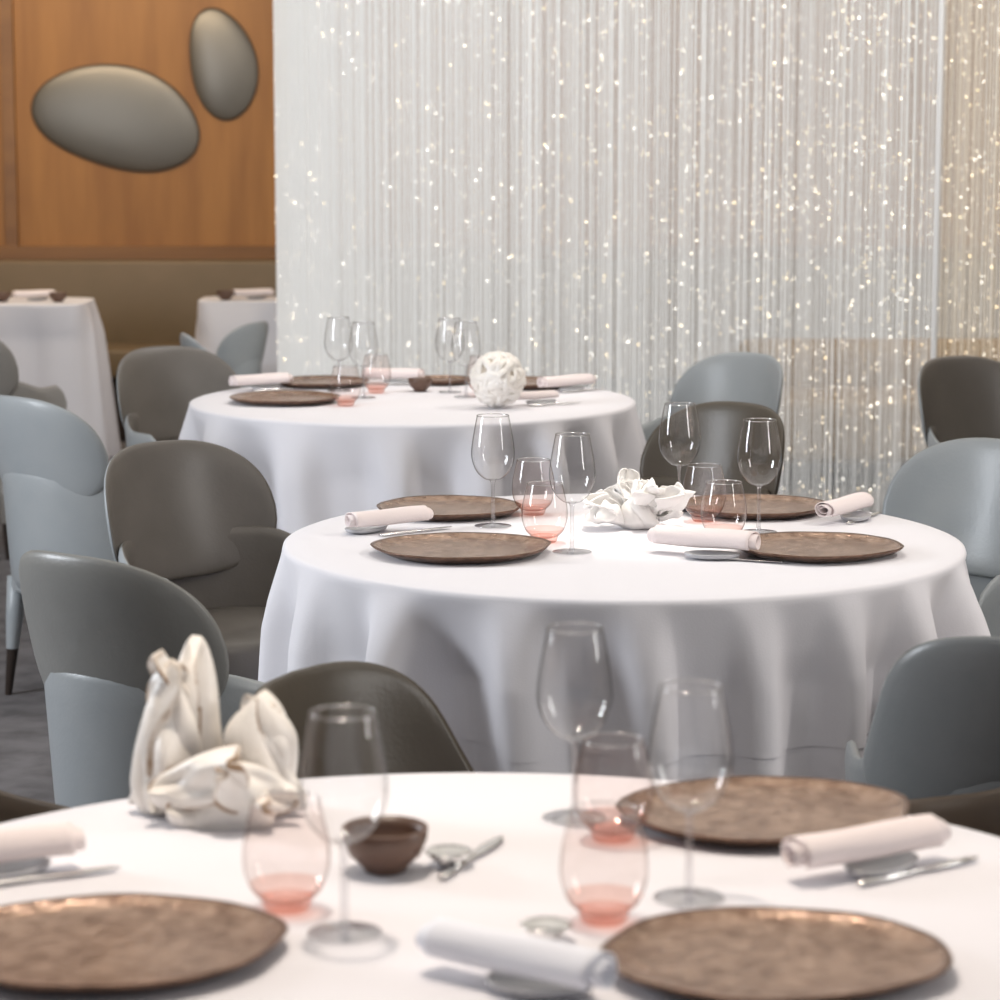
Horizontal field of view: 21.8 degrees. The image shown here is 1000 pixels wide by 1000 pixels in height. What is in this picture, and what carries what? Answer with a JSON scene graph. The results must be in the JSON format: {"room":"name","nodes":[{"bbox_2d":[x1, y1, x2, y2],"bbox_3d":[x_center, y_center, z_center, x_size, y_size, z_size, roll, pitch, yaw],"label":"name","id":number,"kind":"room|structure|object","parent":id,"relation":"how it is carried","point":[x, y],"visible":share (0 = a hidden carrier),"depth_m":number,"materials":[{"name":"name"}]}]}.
{"room":"restaurant","nodes":[
{"label":"restaurant","id":0,"kind":"room"},
{"bbox_2d":[0,441,903,803],"bbox_3d":[0.500,0.629,6.655,9.400,0.060,15.000,0,8,0],"label":"floor","id":1,"kind":"structure","parent":0,"point":[25,756],"depth_m":7.08,"materials":[{"name":"carpet"}]},
{"bbox_2d":[0,340,66,559],"bbox_3d":[-1.901,-0.229,9.480,0.517,0.842,0.502,3,8,17],"label":"dining chair","id":2,"kind":"object","parent":1,"relation":"on","point":[10,385],"visible":0.25,"depth_m":9.32,"materials":[{"name":"grey leather"}]},
{"bbox_2d":[0,790,70,822],"bbox_3d":[-0.847,0.624,3.486,0.502,0.842,0.517,6,10,36],"label":"dining chair","id":3,"kind":"object","parent":1,"relation":"on","point":[12,807],"visible":0.11,"depth_m":3.63,"materials":[{"name":"brown leather"}]},
{"bbox_2d":[0,395,114,694],"bbox_3d":[-1.119,0.118,7.039,0.517,0.842,0.502,7,11,41],"label":"dining chair","id":4,"kind":"object","parent":1,"relation":"on","point":[53,463],"visible":0.57,"depth_m":6.82,"materials":[{"name":"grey leather"}]},
{"bbox_2d":[0,297,120,461],"bbox_3d":[-2.137,-0.550,12.059,0.739,0.750,0.671,0,8,0],"label":"dining table","id":5,"kind":"object","parent":1,"relation":"on","point":[63,345],"visible":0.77,"depth_m":11.78,"materials":[{"name":"white fabric"}]},
{"bbox_2d":[0,292,10,301],"bbox_3d":[-2.280,-0.930,11.908,0.083,0.043,0.083,0,8,0],"label":"bowl","id":6,"kind":"object","parent":5,"relation":"on","point":[4,296],"visible":1,"depth_m":11.88,"materials":[{"name":"brown ceramic"}]},
{"bbox_2d":[27,298,47,300],"bbox_3d":[-2.131,-0.925,11.985,0.104,0.011,0.061,-6,10,-34],"label":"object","id":7,"kind":"object","parent":5,"relation":"on","point":[30,299],"visible":1,"depth_m":11.97,"materials":[{"name":"grey"}]},
{"bbox_2d":[12,290,55,296],"bbox_3d":[-2.150,-0.952,11.984,0.202,0.033,0.044,-2,8,-17],"label":"napkin","id":8,"kind":"object","parent":7,"relation":"on","point":[21,293],"visible":0.85,"depth_m":11.97,"materials":[{"name":"white fabric"}]},
{"bbox_2d":[49,292,66,301],"bbox_3d":[-2.020,-0.927,11.888,0.083,0.043,0.083,0,8,0],"label":"bowl","id":9,"kind":"object","parent":5,"relation":"on","point":[55,296],"visible":1,"depth_m":11.86,"materials":[{"name":"brown ceramic"}]},
{"bbox_2d":[19,550,264,807],"bbox_3d":[-0.563,0.478,4.515,0.517,0.842,0.502,6,10,36],"label":"dining chair","id":10,"kind":"object","parent":1,"relation":"on","point":[95,625],"visible":0.49,"depth_m":4.29,"materials":[{"name":"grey leather"}]},
{"bbox_2d":[117,346,241,446],"bbox_3d":[-0.948,-0.051,8.232,0.517,0.842,0.502,-6,10,-36],"label":"dining chair","id":11,"kind":"object","parent":1,"relation":"on","point":[156,385],"visible":0.34,"depth_m":8.34,"materials":[{"name":"grey leather"}]},
{"bbox_2d":[180,333,206,350],"bbox_3d":[-0.895,-0.192,9.312,0.487,0.817,0.502,-2,8,-12],"label":"dining chair","id":12,"kind":"object","parent":1,"relation":"on","point":[185,339],"visible":0.05,"depth_m":9.12,"materials":[{"name":"blue leather"}]},
{"bbox_2d":[104,440,290,680],"bbox_3d":[-0.599,0.310,5.693,0.517,0.842,0.502,-7,11,-42],"label":"dining chair","id":13,"kind":"object","parent":1,"relation":"on","point":[200,517],"visible":0.44,"depth_m":5.83,"materials":[{"name":"grey leather"}]},
{"bbox_2d":[195,296,277,384],"bbox_3d":[-1.208,-0.569,12.194,0.490,0.750,0.539,-1,8,-10],"label":"dining table","id":14,"kind":"object","parent":1,"relation":"on","point":[216,317],"visible":0.27,"depth_m":11.95,"materials":[{"name":"white fabric"}]},
{"bbox_2d":[216,290,233,299],"bbox_3d":[-1.270,-0.947,12.027,0.083,0.043,0.083,0,8,0],"label":"bowl","id":15,"kind":"object","parent":14,"relation":"on","point":[222,294],"visible":1,"depth_m":12.00,"materials":[{"name":"brown ceramic"}]},
{"bbox_2d":[246,296,265,298],"bbox_3d":[-1.131,-0.939,12.084,0.104,0.011,0.061,-6,10,-34],"label":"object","id":16,"kind":"object","parent":14,"relation":"on","point":[253,297],"visible":1,"depth_m":12.06,"materials":[{"name":"grey"}]},
{"bbox_2d":[232,288,274,295],"bbox_3d":[-1.149,-0.966,12.083,0.202,0.033,0.044,-2,8,-17],"label":"napkin","id":17,"kind":"object","parent":16,"relation":"on","point":[259,291],"visible":1,"depth_m":12.07,"materials":[{"name":"white fabric"}]},
{"bbox_2d":[216,321,268,387],"bbox_3d":[-1.243,-0.459,11.633,0.412,0.690,0.424,4,9,25],"label":"dining chair","id":18,"kind":"object","parent":1,"relation":"on","point":[243,348],"visible":0.34,"depth_m":11.46,"materials":[{"name":"blue leather"}]},
{"bbox_2d":[254,661,474,778],"bbox_3d":[-0.081,0.645,3.487,0.477,0.800,0.491,4,9,28],"label":"dining chair","id":19,"kind":"object","parent":1,"relation":"on","point":[416,737],"visible":0.14,"depth_m":3.62,"materials":[{"name":"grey leather"}]},
{"bbox_2d":[178,379,645,533],"bbox_3d":[-0.251,0.080,7.639,1.448,0.750,1.433,0,8,0],"label":"dining table","id":20,"kind":"object","parent":1,"relation":"on","point":[320,462],"visible":0.38,"depth_m":7.06,"materials":[{"name":"white fabric"}]},
{"bbox_2d":[252,385,279,389],"bbox_3d":[-0.707,-0.339,7.868,0.061,0.011,0.104,8,11,44],"label":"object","id":21,"kind":"object","parent":20,"relation":"on","point":[260,386],"visible":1,"depth_m":7.87,"materials":[{"name":"grey"}]},
{"bbox_2d":[229,372,292,385],"bbox_3d":[-0.724,-0.366,7.865,0.202,0.033,0.044,-4,9,-28],"label":"napkin","id":22,"kind":"object","parent":21,"relation":"on","point":[282,377],"visible":1,"depth_m":7.85,"materials":[{"name":"white fabric"}]},
{"bbox_2d":[253,388,292,390],"bbox_3d":[-0.669,-0.336,7.862,0.175,0.006,0.017,-6,10,-35],"label":"butter knife","id":23,"kind":"object","parent":20,"relation":"on","point":[273,388],"visible":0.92,"depth_m":7.84,"materials":[{"name":"silver metal"}]},
{"bbox_2d":[229,390,340,405],"bbox_3d":[-0.623,-0.293,7.524,0.321,0.018,0.325,5,10,32],"label":"charger plate","id":24,"kind":"object","parent":20,"relation":"on","point":[274,397],"visible":1,"depth_m":7.55,"materials":[{"name":"brown metal"}]},
{"bbox_2d":[278,375,369,388],"bbox_3d":[-0.551,-0.362,8.009,0.292,0.018,0.291,-4,9,-24],"label":"charger plate","id":25,"kind":"object","parent":20,"relation":"on","point":[309,381],"visible":0.92,"depth_m":8.02,"materials":[{"name":"brown metal"}]},
{"bbox_2d":[324,317,352,391],"bbox_3d":[-0.485,-0.438,7.816,0.087,0.222,0.087,0,8,0],"label":"wine glass","id":26,"kind":"object","parent":20,"relation":"on","point":[333,390],"visible":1,"depth_m":7.81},
{"bbox_2d":[349,321,377,397],"bbox_3d":[-0.400,-0.410,7.618,0.087,0.222,0.087,0,8,0],"label":"wine glass","id":27,"kind":"object","parent":20,"relation":"on","point":[360,321],"visible":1,"depth_m":7.62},
{"bbox_2d":[384,380,408,382],"bbox_3d":[-0.309,-0.365,8.048,0.104,0.011,0.061,0,8,0],"label":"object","id":28,"kind":"object","parent":20,"relation":"on","point":[385,381],"visible":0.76,"depth_m":8.02,"materials":[{"name":"grey"}]},
{"bbox_2d":[361,368,424,378],"bbox_3d":[-0.330,-0.393,8.053,0.202,0.033,0.044,2,8,17],"label":"napkin","id":29,"kind":"object","parent":28,"relation":"on","point":[381,373],"visible":0.98,"depth_m":8.04,"materials":[{"name":"white fabric"}]},
{"bbox_2d":[384,383,409,384],"bbox_3d":[-0.270,-0.357,8.009,0.175,0.006,0.017,1,8,10],"label":"butter knife","id":30,"kind":"object","parent":20,"relation":"on","point":[384,383],"visible":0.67,"depth_m":8.01,"materials":[{"name":"silver metal"}]},
{"bbox_2d":[408,377,431,391],"bbox_3d":[-0.240,-0.347,7.829,0.074,0.038,0.074,0,8,0],"label":"bowl","id":31,"kind":"object","parent":20,"relation":"on","point":[419,384],"visible":1,"depth_m":7.80,"materials":[{"name":"brown ceramic"}]},
{"bbox_2d":[425,375,469,385],"bbox_3d":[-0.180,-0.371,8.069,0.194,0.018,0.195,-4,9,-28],"label":"charger plate","id":32,"kind":"object","parent":20,"relation":"on","point":[437,380],"visible":0.69,"depth_m":8.09,"materials":[{"name":"brown metal"}]},
{"bbox_2d":[435,318,463,392],"bbox_3d":[-0.150,-0.433,7.777,0.087,0.222,0.087,0,8,0],"label":"wine glass","id":33,"kind":"object","parent":20,"relation":"on","point":[439,318],"visible":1,"depth_m":7.77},
{"bbox_2d":[451,321,480,397],"bbox_3d":[-0.100,-0.413,7.638,0.087,0.222,0.087,0,8,0],"label":"wine glass","id":34,"kind":"object","parent":20,"relation":"on","point":[460,396],"visible":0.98,"depth_m":7.63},
{"bbox_2d":[469,351,525,407],"bbox_3d":[-0.006,-0.341,7.355,0.158,0.160,0.158,-4,9,-28],"label":"centrepiece","id":35,"kind":"object","parent":20,"relation":"on","point":[497,378],"visible":1,"depth_m":7.30,"materials":[{"name":"ceramic"}]},
{"bbox_2d":[526,399,555,403],"bbox_3d":[0.119,-0.280,7.452,0.104,0.011,0.061,-7,11,-40],"label":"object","id":36,"kind":"object","parent":20,"relation":"on","point":[539,401],"visible":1,"depth_m":7.45,"materials":[{"name":"grey"}]},
{"bbox_2d":[518,390,558,399],"bbox_3d":[0.101,-0.301,7.451,0.141,0.023,0.031,-3,9,-23],"label":"napkin","id":37,"kind":"object","parent":36,"relation":"on","point":[543,394],"visible":0.81,"depth_m":7.44,"materials":[{"name":"white fabric"}]},
{"bbox_2d":[523,376,567,389],"bbox_3d":[0.090,-0.358,7.978,0.298,0.018,0.294,1,8,8],"label":"charger plate","id":38,"kind":"object","parent":20,"relation":"on","point":[531,381],"visible":0.24,"depth_m":7.89,"materials":[{"name":"brown metal"}]},
{"bbox_2d":[528,402,579,405],"bbox_3d":[0.158,-0.276,7.441,0.175,0.006,0.017,-5,9,-29],"label":"butter knife","id":39,"kind":"object","parent":20,"relation":"on","point":[567,402],"visible":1,"depth_m":7.42,"materials":[{"name":"silver metal"}]},
{"bbox_2d":[559,386,584,390],"bbox_3d":[0.217,-0.334,7.830,0.061,0.011,0.104,6,10,38],"label":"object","id":40,"kind":"object","parent":20,"relation":"on","point":[571,388],"visible":1,"depth_m":7.83,"materials":[{"name":"grey"}]},
{"bbox_2d":[537,373,596,386],"bbox_3d":[0.201,-0.360,7.826,0.202,0.033,0.044,-5,10,-34],"label":"napkin","id":41,"kind":"object","parent":40,"relation":"on","point":[586,378],"visible":1,"depth_m":7.81,"materials":[{"name":"white fabric"}]},
{"bbox_2d":[562,388,604,392],"bbox_3d":[0.253,-0.331,7.826,0.175,0.006,0.017,-7,11,-41],"label":"butter knife","id":42,"kind":"object","parent":20,"relation":"on","point":[598,388],"visible":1,"depth_m":7.81,"materials":[{"name":"silver metal"}]},
{"bbox_2d":[0,773,999,999],"bbox_3d":[-0.026,0.809,2.516,1.822,0.750,1.829,0,8,0],"label":"dining table","id":43,"kind":"object","parent":1,"relation":"on","point":[517,880],"visible":0.52,"depth_m":2.73,"materials":[{"name":"white fabric"}]},
{"bbox_2d":[0,857,50,879],"bbox_3d":[-0.521,0.391,2.739,0.104,0.011,0.061,-6,10,-37],"label":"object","id":44,"kind":"object","parent":43,"relation":"on","point":[22,868],"visible":0.91,"depth_m":2.75,"materials":[{"name":"grey"}]},
{"bbox_2d":[0,821,85,862],"bbox_3d":[-0.539,0.364,2.737,0.202,0.033,0.044,-3,9,-20],"label":"napkin","id":45,"kind":"object","parent":44,"relation":"on","point":[24,842],"visible":1,"depth_m":2.74,"materials":[{"name":"white fabric"}]},
{"bbox_2d":[0,866,121,885],"bbox_3d":[-0.481,0.395,2.726,0.175,0.006,0.017,-4,9,-27],"label":"butter knife","id":46,"kind":"object","parent":43,"relation":"on","point":[90,870],"visible":1,"depth_m":2.73,"materials":[{"name":"silver metal"}]},
{"bbox_2d":[0,893,287,992],"bbox_3d":[-0.375,0.424,2.480,0.344,0.018,0.288,0,8,-3],"label":"charger plate","id":47,"kind":"object","parent":43,"relation":"on","point":[104,942],"visible":1,"depth_m":2.50,"materials":[{"name":"brown metal"}]},
{"bbox_2d":[128,635,307,829],"bbox_3d":[-0.316,0.269,2.962,0.185,0.213,0.182,-3,9,-23],"label":"centrepiece","id":48,"kind":"object","parent":43,"relation":"on","point":[183,769],"visible":1,"depth_m":2.96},
{"bbox_2d":[242,791,329,914],"bbox_3d":[-0.215,0.357,2.616,0.088,0.114,0.088,0,8,0],"label":"tumbler","id":49,"kind":"object","parent":43,"relation":"on","point":[274,791],"visible":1,"depth_m":2.61,"materials":[{"name":"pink glass"}]},
{"bbox_2d":[299,704,387,943],"bbox_3d":[-0.152,0.314,2.529,0.087,0.222,0.087,0,8,0],"label":"wine glass","id":50,"kind":"object","parent":43,"relation":"on","point":[337,924],"visible":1,"depth_m":2.54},
{"bbox_2d":[299,715,387,843],"bbox_3d":[-0.152,0.270,2.522,0.087,0.128,0.087,0,8,0],"label":"bowl","id":51,"kind":"object","parent":50,"relation":"on","point":[309,715],"depth_m":2.52,"materials":[{"name":"clear glass"}]},
{"bbox_2d":[342,815,427,875],"bbox_3d":[-0.122,0.369,2.760,0.092,0.048,0.092,0,8,0],"label":"bowl","id":52,"kind":"object","parent":43,"relation":"on","point":[395,842],"visible":1,"depth_m":2.74,"materials":[{"name":"brown ceramic"}]},
{"bbox_2d":[424,844,472,867],"bbox_3d":[-0.055,0.382,2.782,0.052,0.016,0.052,0,8,0],"label":"butter dish","id":53,"kind":"object","parent":43,"relation":"on","point":[444,855],"visible":1,"depth_m":2.78,"materials":[{"name":"silver metal"}]},
{"bbox_2d":[438,835,503,879],"bbox_3d":[-0.029,0.384,2.804,0.017,0.006,0.175,3,9,21],"label":"butter knife","id":54,"kind":"object","parent":43,"relation":"on","point":[495,841],"visible":0.98,"depth_m":2.80,"materials":[{"name":"silver metal"}]},
{"bbox_2d":[484,972,593,997],"bbox_3d":[0.036,0.443,2.372,0.104,0.011,0.061,3,9,18],"label":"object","id":55,"kind":"object","parent":43,"relation":"on","point":[500,982],"visible":0.74,"depth_m":2.37,"materials":[{"name":"grey"}]},
{"bbox_2d":[415,917,617,990],"bbox_3d":[0.014,0.414,2.381,0.206,0.034,0.045,6,10,35],"label":"napkin","id":56,"kind":"object","parent":55,"relation":"on","point":[521,955],"visible":1,"depth_m":2.36,"materials":[{"name":"white"}]},
{"bbox_2d":[520,916,572,940],"bbox_3d":[0.045,0.419,2.524,0.052,0.016,0.052,0,8,0],"label":"butter dish","id":57,"kind":"object","parent":43,"relation":"on","point":[549,927],"visible":0.81,"depth_m":2.52,"materials":[{"name":"silver metal"}]},
{"bbox_2d":[537,622,612,825],"bbox_3d":[0.085,0.254,2.955,0.087,0.222,0.087,0,8,0],"label":"wine glass","id":58,"kind":"object","parent":43,"relation":"on","point":[561,811],"visible":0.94,"depth_m":2.97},
{"bbox_2d":[537,630,612,740],"bbox_3d":[0.085,0.209,2.949,0.087,0.128,0.087,0,8,0],"label":"bowl","id":59,"kind":"object","parent":58,"relation":"on","point":[552,630],"depth_m":2.94,"materials":[{"name":"clear glass"}]},
{"bbox_2d":[559,801,647,926],"bbox_3d":[0.103,0.362,2.577,0.088,0.114,0.088,0,8,0],"label":"tumbler","id":60,"kind":"object","parent":43,"relation":"on","point":[589,801],"visible":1,"depth_m":2.57,"materials":[{"name":"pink glass"}]},
{"bbox_2d":[573,732,652,842],"bbox_3d":[0.125,0.320,2.874,0.088,0.114,0.088,0,8,0],"label":"tumbler","id":61,"kind":"object","parent":43,"relation":"on","point":[601,732],"visible":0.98,"depth_m":2.87,"materials":[{"name":"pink glass"}]},
{"bbox_2d":[647,679,732,907],"bbox_3d":[0.193,0.298,2.644,0.087,0.222,0.087,0,8,0],"label":"wine glass","id":62,"kind":"object","parent":43,"relation":"on","point":[676,890],"visible":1,"depth_m":2.66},
{"bbox_2d":[647,688,732,812],"bbox_3d":[0.193,0.253,2.638,0.087,0.128,0.087,0,8,0],"label":"bowl","id":63,"kind":"object","parent":62,"relation":"on","point":[659,688],"depth_m":2.63,"materials":[{"name":"clear glass"}]},
{"bbox_2d":[615,775,909,847],"bbox_3d":[0.303,0.356,2.960,0.341,0.018,0.281,-1,8,-9],"label":"charger plate","id":64,"kind":"object","parent":43,"relation":"on","point":[756,811],"visible":0.86,"depth_m":2.98,"materials":[{"name":"orange metal"}]},
{"bbox_2d":[599,906,952,999],"bbox_3d":[0.257,0.430,2.441,0.330,0.018,0.280,-1,8,-6],"label":"charger plate","id":65,"kind":"object","parent":43,"relation":"on","point":[728,952],"visible":0.98,"depth_m":2.45,"materials":[{"name":"orange metal"}]},
{"bbox_2d":[844,852,918,877],"bbox_3d":[0.406,0.388,2.760,0.061,0.011,0.104,8,11,44],"label":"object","id":66,"kind":"object","parent":43,"relation":"on","point":[889,865],"visible":0.86,"depth_m":2.76,"materials":[{"name":"grey"}]},
{"bbox_2d":[781,814,950,868],"bbox_3d":[0.389,0.361,2.757,0.202,0.033,0.044,-4,9,-28],"label":"napkin","id":67,"kind":"object","parent":66,"relation":"on","point":[890,837],"visible":1,"depth_m":2.74,"materials":[{"name":"white fabric"}]},
{"bbox_2d":[855,856,977,885],"bbox_3d":[0.444,0.392,2.753,0.175,0.006,0.017,-6,10,-35],"label":"butter knife","id":68,"kind":"object","parent":43,"relation":"on","point":[871,880],"visible":1,"depth_m":2.74,"materials":[{"name":"silver metal"}]},
{"bbox_2d":[0,260,999,440],"bbox_3d":[0.200,-0.756,13.064,8.600,0.875,0.580,0,8,0],"label":"banquette","id":69,"kind":"object","parent":1,"relation":"on","point":[140,303],"visible":0.02,"depth_m":13.18,"materials":[{"name":"leather"}]},
{"bbox_2d":[258,494,990,780],"bbox_3d":[0.229,0.448,5.051,1.444,0.750,1.433,0,8,0],"label":"dining table","id":70,"kind":"object","parent":1,"relation":"on","point":[802,655],"visible":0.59,"depth_m":4.46,"materials":[{"name":"white fabric"}]},
{"bbox_2d":[345,525,387,533],"bbox_3d":[-0.261,0.057,5.087,0.061,0.011,0.104,7,11,41],"label":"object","id":71,"kind":"object","parent":70,"relation":"on","point":[370,529],"visible":0.85,"depth_m":5.07,"materials":[{"name":"grey"}]},
{"bbox_2d":[344,505,433,527],"bbox_3d":[-0.217,0.031,5.084,0.186,0.030,0.041,-5,9,-31],"label":"napkin","id":72,"kind":"object","parent":71,"relation":"on","point":[398,515],"visible":1,"depth_m":5.07,"materials":[{"name":"white fabric"}]},
{"bbox_2d":[379,526,451,535],"bbox_3d":[-0.163,0.060,5.082,0.175,0.006,0.017,-6,10,-38],"label":"butter knife","id":73,"kind":"object","parent":70,"relation":"on","point":[406,531],"visible":1,"depth_m":5.06,"materials":[{"name":"silver metal"}]},
{"bbox_2d":[376,495,520,520],"bbox_3d":[-0.105,0.018,5.337,0.297,0.018,0.292,0,8,0],"label":"charger plate","id":74,"kind":"object","parent":70,"relation":"on","point":[444,507],"visible":0.81,"depth_m":5.38,"materials":[{"name":"orange metal"}]},
{"bbox_2d":[370,532,550,563],"bbox_3d":[-0.071,0.091,4.827,0.338,0.018,0.301,-1,8,-6],"label":"charger plate","id":75,"kind":"object","parent":70,"relation":"on","point":[441,547],"visible":1,"depth_m":4.85,"materials":[{"name":"orange metal"}]},
{"bbox_2d":[471,413,514,527],"bbox_3d":[-0.014,-0.058,5.143,0.087,0.222,0.087,0,8,0],"label":"wine glass","id":76,"kind":"object","parent":70,"relation":"on","point":[483,525],"visible":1,"depth_m":5.14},
{"bbox_2d":[471,417,514,480],"bbox_3d":[-0.014,-0.102,5.137,0.087,0.128,0.087,0,8,0],"label":"bowl","id":77,"kind":"object","parent":76,"relation":"on","point":[476,417],"depth_m":5.13,"materials":[{"name":"clear glass"}]},
{"bbox_2d":[549,432,595,553],"bbox_3d":[0.134,-0.013,4.826,0.087,0.222,0.087,0,8,0],"label":"wine glass","id":78,"kind":"object","parent":70,"relation":"on","point":[561,551],"visible":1,"depth_m":4.83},
{"bbox_2d":[549,435,595,503],"bbox_3d":[0.134,-0.057,4.820,0.087,0.128,0.087,0,8,0],"label":"bowl","id":79,"kind":"object","parent":78,"relation":"on","point":[556,435],"depth_m":4.82,"materials":[{"name":"clear glass"}]},
{"bbox_2d":[581,468,695,529],"bbox_3d":[0.274,-0.002,5.144,0.231,0.111,0.171,0,8,0],"label":"centrepiece","id":80,"kind":"object","parent":70,"relation":"on","point":[634,503],"visible":0.99,"depth_m":5.10,"materials":[{"name":"white"}]},
{"bbox_2d":[659,402,700,511],"bbox_3d":[0.370,-0.089,5.361,0.087,0.222,0.087,0,8,0],"label":"wine glass","id":81,"kind":"object","parent":70,"relation":"on","point":[685,510],"visible":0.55,"depth_m":5.35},
{"bbox_2d":[659,404,700,465],"bbox_3d":[0.370,-0.133,5.355,0.087,0.128,0.087,0,8,0],"label":"bowl","id":82,"kind":"object","parent":81,"relation":"on","point":[664,404],"depth_m":5.35,"materials":[{"name":"clear glass"}]},
{"bbox_2d":[647,524,760,550],"bbox_3d":[0.377,0.068,4.801,0.218,0.036,0.048,4,9,28],"label":"napkin","id":83,"kind":"object","parent":70,"relation":"on","point":[736,539],"visible":1,"depth_m":4.78,"materials":[{"name":"white fabric"}]},
{"bbox_2d":[684,550,739,559],"bbox_3d":[0.389,0.102,4.769,0.104,0.011,0.061,2,8,11],"label":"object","id":84,"kind":"object","parent":70,"relation":"on","point":[697,554],"visible":1,"depth_m":4.76,"materials":[{"name":"grey"}]},
{"bbox_2d":[722,557,783,561],"bbox_3d":[0.434,0.108,4.748,0.175,0.006,0.017,3,9,22],"label":"butter knife","id":85,"kind":"object","parent":70,"relation":"on","point":[735,558],"visible":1,"depth_m":4.74,"materials":[{"name":"silver metal"}]},
{"bbox_2d":[684,493,823,519],"bbox_3d":[0.520,0.015,5.356,0.315,0.018,0.294,0,8,0],"label":"charger plate","id":86,"kind":"object","parent":70,"relation":"on","point":[759,506],"visible":0.86,"depth_m":5.38,"materials":[{"name":"orange metal"}]},
{"bbox_2d":[737,418,781,533],"bbox_3d":[0.505,-0.047,5.064,0.087,0.222,0.087,0,8,0],"label":"wine glass","id":87,"kind":"object","parent":70,"relation":"on","point":[765,530],"visible":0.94,"depth_m":5.06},
{"bbox_2d":[737,421,781,485],"bbox_3d":[0.505,-0.091,5.058,0.087,0.128,0.087,0,8,0],"label":"bowl","id":88,"kind":"object","parent":87,"relation":"on","point":[743,421],"depth_m":5.05,"materials":[{"name":"clear glass"}]},
{"bbox_2d":[741,531,903,562],"bbox_3d":[0.590,0.089,4.837,0.314,0.018,0.299,-2,8,-11],"label":"charger plate","id":89,"kind":"object","parent":70,"relation":"on","point":[790,546],"visible":0.9,"depth_m":4.85,"materials":[{"name":"orange metal"}]},
{"bbox_2d":[840,511,870,521],"bbox_3d":[0.719,0.034,5.247,0.061,0.011,0.104,3,9,18],"label":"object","id":90,"kind":"object","parent":70,"relation":"on","point":[863,515],"visible":0.94,"depth_m":5.25,"materials":[{"name":"grey"}]},
{"bbox_2d":[815,492,873,516],"bbox_3d":[0.696,0.008,5.243,0.042,0.031,0.192,6,10,35],"label":"napkin","id":91,"kind":"object","parent":90,"relation":"on","point":[853,502],"visible":1,"depth_m":5.21,"materials":[{"name":"white fabric"}]},
{"bbox_2d":[846,512,879,523],"bbox_3d":[0.735,0.035,5.255,0.017,0.006,0.175,4,9,28],"label":"butter knife","id":92,"kind":"object","parent":70,"relation":"on","point":[874,513],"visible":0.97,"depth_m":5.20,"materials":[{"name":"silver metal"}]},
{"bbox_2d":[641,352,782,442],"bbox_3d":[0.608,-0.022,8.026,0.502,0.842,0.517,-7,11,-41],"label":"dining chair","id":93,"kind":"object","parent":1,"relation":"on","point":[749,377],"visible":0.18,"depth_m":8.16,"materials":[{"name":"blue leather"}]},
{"bbox_2d":[640,401,784,495],"bbox_3d":[0.449,0.191,6.529,0.517,0.842,0.502,8,11,44],"label":"dining chair","id":94,"kind":"object","parent":1,"relation":"on","point":[720,424],"visible":0.27,"depth_m":6.66,"materials":[{"name":"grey leather"}]},
{"bbox_2d":[735,338,999,461],"bbox_3d":[2.050,-0.389,11.460,2.200,0.600,0.800,0,8,0],"label":"sofa","id":95,"kind":"object","parent":1,"relation":"on","point":[910,447],"visible":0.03,"depth_m":11.30,"materials":[{"name":"brown leather"}]},
{"bbox_2d":[845,636,999,799],"bbox_3d":[0.779,0.571,3.857,0.517,0.842,0.502,0,8,3],"label":"dining chair","id":96,"kind":"object","parent":1,"relation":"on","point":[934,731],"visible":0.41,"depth_m":3.64,"materials":[{"name":"grey leather"}]},
{"bbox_2d":[882,437,999,635],"bbox_3d":[0.958,0.303,5.738,0.517,0.842,0.502,8,11,44],"label":"dining chair","id":97,"kind":"object","parent":1,"relation":"on","point":[952,487],"visible":0.27,"depth_m":5.88,"materials":[{"name":"blue leather"}]},
{"bbox_2d":[908,788,999,836],"bbox_3d":[0.768,0.625,3.331,0.528,0.884,0.543,-3,9,-20],"label":"dining chair","id":98,"kind":"object","parent":1,"relation":"on","point":[979,811],"visible":0.16,"depth_m":3.52,"materials":[{"name":"brown leather"}]},
{"bbox_2d":[918,355,999,446],"bbox_3d":[1.516,0.003,7.852,0.517,0.842,0.502,-5,9,-30],"label":"dining chair","id":99,"kind":"object","parent":1,"relation":"on","point":[959,396],"visible":0.44,"depth_m":7.98,"materials":[{"name":"grey leather"}]},
{"bbox_2d":[0,0,999,259],"bbox_3d":[0.500,-1.915,13.313,9.400,3.100,0.100,0,8,0],"label":"wall","id":100,"kind":"structure","parent":0,"point":[224,194],"depth_m":13.27,"materials":[{"name":"brown wood"}]},
{"bbox_2d":[0,0,18,245],"bbox_3d":[-2.500,-2.371,13.182,0.060,2.160,0.030,0,8,0],"label":"trim","id":101,"kind":"structure","parent":100,"relation":"attached to","point":[6,6],"depth_m":13.23,"materials":[{"name":"brown wood"}]},
{"bbox_2d":[31,64,199,171],"bbox_3d":[-1.961,-1.944,13.236,0.861,0.548,0.044,0,8,0],"label":"wall sculpture","id":102,"kind":"object","parent":100,"relation":"attached to","point":[122,117],"visible":1,"depth_m":13.22,"materials":[{"name":"grey metal"}]},
{"bbox_2d":[189,8,258,120],"bbox_3d":[-1.403,-2.212,13.198,0.351,0.568,0.044,0,8,0],"label":"wall sculpture","id":103,"kind":"object","parent":100,"relation":"attached to","point":[223,58],"visible":1,"depth_m":13.19,"materials":[{"name":"grey metal"}]},
{"bbox_2d":[0,246,999,258],"bbox_3d":[0.500,-1.268,13.324,9.400,0.065,0.060,0,8,0],"label":"trim","id":104,"kind":"structure","parent":100,"relation":"attached to","point":[6,252],"depth_m":13.29,"materials":[{"name":"brown wood"}]},
{"bbox_3d":[0.500,-2.500,6.210,9.400,0.060,15.000,0,8,0],"label":"ceiling","id":105,"kind":"structure","parent":0,"visible":0},
{"bbox_2d":[273,0,999,513],"bbox_3d":[1.940,-1.629,11.232,5.835,3.080,2.363,0,8,-3],"label":"curtain","id":106,"kind":"object","parent":105,"relation":"hanging from","point":[301,43],"visible":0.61,"depth_m":10.52,"materials":[{"name":"white fabric"}]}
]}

